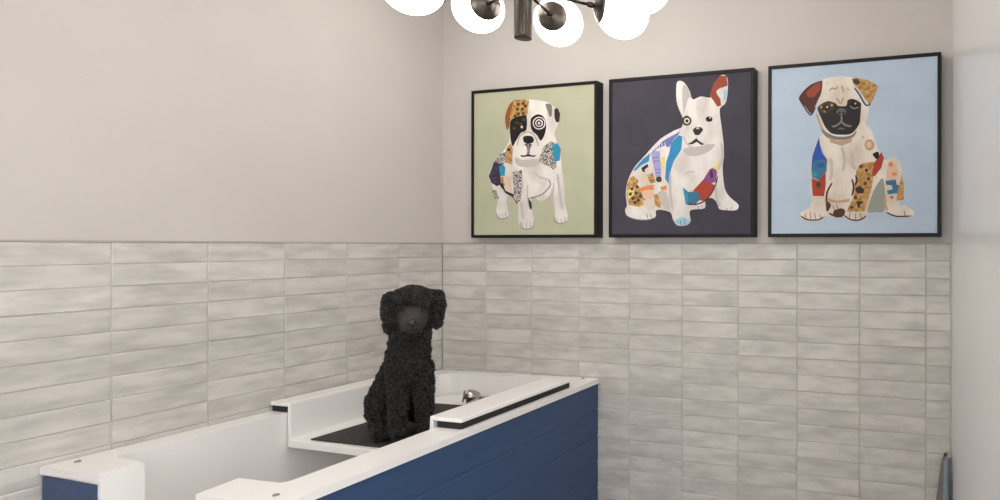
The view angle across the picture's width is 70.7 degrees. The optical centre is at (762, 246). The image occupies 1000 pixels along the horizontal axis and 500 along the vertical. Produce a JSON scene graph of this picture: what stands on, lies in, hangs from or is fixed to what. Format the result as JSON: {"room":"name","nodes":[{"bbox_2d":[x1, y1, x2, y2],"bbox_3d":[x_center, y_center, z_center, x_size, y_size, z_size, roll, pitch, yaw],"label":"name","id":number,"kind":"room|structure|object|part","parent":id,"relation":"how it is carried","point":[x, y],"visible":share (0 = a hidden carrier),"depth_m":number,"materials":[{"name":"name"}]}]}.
{"room":"dog grooming room","nodes":[
{"label":"dog grooming room","id":0,"kind":"room"},
{"bbox_2d":[0,0,442,499],"bbox_3d":[-2.065,0.162,1.567,0.103,2.750,3.400,0,0,17],"label":"wall","id":1,"kind":"structure","parent":0,"point":[147,120],"depth_m":2.09,"materials":[{"name":"paint"}]},
{"bbox_2d":[0,239,442,243],"bbox_3d":[-2.036,-0.015,1.506,0.010,0.005,3.300,0,0,17],"label":"trim","id":2,"kind":"structure","parent":1,"relation":"attached to","point":[0,239],"depth_m":2.09,"materials":[{"name":"grey tile"}]},
{"bbox_2d":[442,0,952,499],"bbox_3d":[-0.158,0.165,2.714,2.908,2.750,0.102,0,0,17],"label":"wall","id":3,"kind":"structure","parent":0,"point":[723,371],"depth_m":2.67,"materials":[{"name":"paint"}]},
{"bbox_2d":[471,81,602,237],"bbox_3d":[-1.042,-0.383,2.911,0.669,0.690,0.053,0,0,17],"label":"framed print","id":4,"kind":"object","parent":3,"relation":"attached to","point":[537,151],"visible":1,"depth_m":2.88,"materials":[{"name":"black"}]},
{"bbox_2d":[609,67,757,237],"bbox_3d":[-0.348,-0.382,2.701,0.664,0.690,0.053,0,0,17],"label":"framed print","id":5,"kind":"object","parent":3,"relation":"attached to","point":[683,147],"visible":1,"depth_m":2.67,"materials":[{"name":"black"}]},
{"bbox_2d":[443,243,951,243],"bbox_3d":[-0.419,-0.012,2.746,2.370,0.005,0.010,0,0,17],"label":"trim","id":6,"kind":"structure","parent":3,"relation":"attached to","point":[443,243],"depth_m":2.70,"materials":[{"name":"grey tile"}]},
{"bbox_2d":[768,52,941,236],"bbox_3d":[0.350,-0.381,2.491,0.673,0.690,0.053,0,0,17],"label":"framed print","id":7,"kind":"object","parent":3,"relation":"attached to","point":[854,145],"visible":1,"depth_m":2.46,"materials":[{"name":"black"}]},
{"bbox_2d":[952,0,999,499],"bbox_3d":[0.373,0.166,0.785,0.100,2.750,3.320,0,0,14],"label":"wall","id":8,"kind":"structure","parent":0,"point":[976,23],"depth_m":1.42,"materials":[{"name":"white paint"}]},
{"bbox_2d":[944,452,950,460],"bbox_3d":[0.687,0.790,2.369,0.026,0.028,0.076,0,0,17],"label":"towel hook","id":9,"kind":"object","parent":8,"relation":"attached to","point":[948,455],"visible":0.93,"depth_m":2.40,"materials":[{"name":"silver metal"}]},
{"bbox_2d":[936,455,949,499],"bbox_3d":[0.664,0.993,2.363,0.058,0.420,0.098,0,0,-19],"label":"hanging towel","id":10,"kind":"object","parent":9,"relation":"hanging from","point":[943,493],"visible":0.98,"depth_m":2.34,"materials":[{"name":"fabric"}]},
{"bbox_3d":[-0.676,-1.251,1.149,3.000,0.080,3.400,0,0,17],"label":"ceiling","id":11,"kind":"structure","parent":0,"visible":0},
{"bbox_2d":[386,0,666,46],"bbox_3d":[-0.705,-0.907,1.890,0.735,0.609,0.797,0,0,-23],"label":"chandelier","id":12,"kind":"object","parent":11,"relation":"hanging from","point":[559,23],"visible":1,"depth_m":1.99,"materials":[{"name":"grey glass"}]},
{"bbox_3d":[-0.928,-0.697,1.680,0.164,0.164,0.164,0,0,17],"label":"glass globe","id":13,"kind":"part","parent":12,"relation":"part of","materials":[{"name":"white glass"}]},
{"bbox_3d":[-0.954,-0.800,2.130,0.164,0.164,0.164,0,0,17],"label":"glass globe","id":14,"kind":"part","parent":12,"relation":"part of","materials":[{"name":"white glass"}]},
{"bbox_3d":[-0.805,-0.771,1.964,0.018,0.049,0.273,0,0,-41],"label":"arm","id":15,"kind":"part","parent":12,"relation":"part of","materials":[{"name":"grey metal"}]},
{"bbox_3d":[-0.705,-0.761,1.991,0.018,0.032,0.243,0,0,0],"label":"arm","id":16,"kind":"part","parent":12,"relation":"part of","materials":[{"name":"grey metal"}]},
{"bbox_3d":[-0.708,-0.776,2.200,0.164,0.164,0.164,0,0,17],"label":"glass globe","id":17,"kind":"part","parent":12,"relation":"part of","materials":[{"name":"white glass"}]},
{"bbox_3d":[-0.599,-0.742,1.906,0.190,0.021,0.018,0,0,-31],"label":"arm","id":18,"kind":"part","parent":12,"relation":"part of","materials":[{"name":"grey metal"}]},
{"bbox_3d":[-0.442,-0.736,1.999,0.164,0.164,0.164,0,0,17],"label":"glass globe","id":19,"kind":"part","parent":12,"relation":"part of","materials":[{"name":"white glass"}]},
{"bbox_3d":[-0.334,-0.721,1.740,0.164,0.164,0.164,0,0,17],"label":"glass globe","id":20,"kind":"part","parent":12,"relation":"part of","materials":[{"name":"white glass"}]},
{"bbox_3d":[0.587,1.581,-0.017,6.100,0.080,4.900,0,0,17],"label":"floor","id":21,"kind":"structure","parent":0,"visible":0},
{"bbox_2d":[40,370,598,499],"bbox_3d":[-1.327,1.051,2.258,0.911,0.932,1.442,0,0,17],"label":"tub","id":22,"kind":"object","parent":21,"relation":"on","point":[545,448],"visible":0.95,"depth_m":2.06,"materials":[{"name":"white plastic"}]},
{"bbox_2d":[271,378,570,455],"bbox_3d":[-1.268,0.637,2.522,0.867,0.170,0.766,0,0,17],"label":"platform","id":23,"kind":"object","parent":22,"relation":"on","point":[311,415],"visible":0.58,"depth_m":2.34,"materials":[{"name":"white plastic"}]},
{"bbox_2d":[311,403,461,447],"bbox_3d":[-1.292,0.687,2.448,0.512,0.012,0.557,0,0,17],"label":"bath mat","id":24,"kind":"object","parent":23,"relation":"on","point":[359,434],"visible":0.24,"depth_m":2.30,"materials":[{"name":"rubber"}]},
{"bbox_2d":[363,284,446,441],"bbox_3d":[-1.327,0.410,2.346,0.368,0.539,0.300,0,0,17],"label":"dog","id":25,"kind":"object","parent":24,"relation":"on","point":[402,390],"visible":0.98,"depth_m":2.23},
{"bbox_2d":[462,389,488,403],"bbox_3d":[-1.210,0.656,2.788,0.204,0.063,0.062,0,0,-19],"label":"faucet","id":26,"kind":"object","parent":22,"relation":"attached to","point":[472,395],"visible":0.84,"depth_m":2.75,"materials":[{"name":"silver metal"}]}
]}

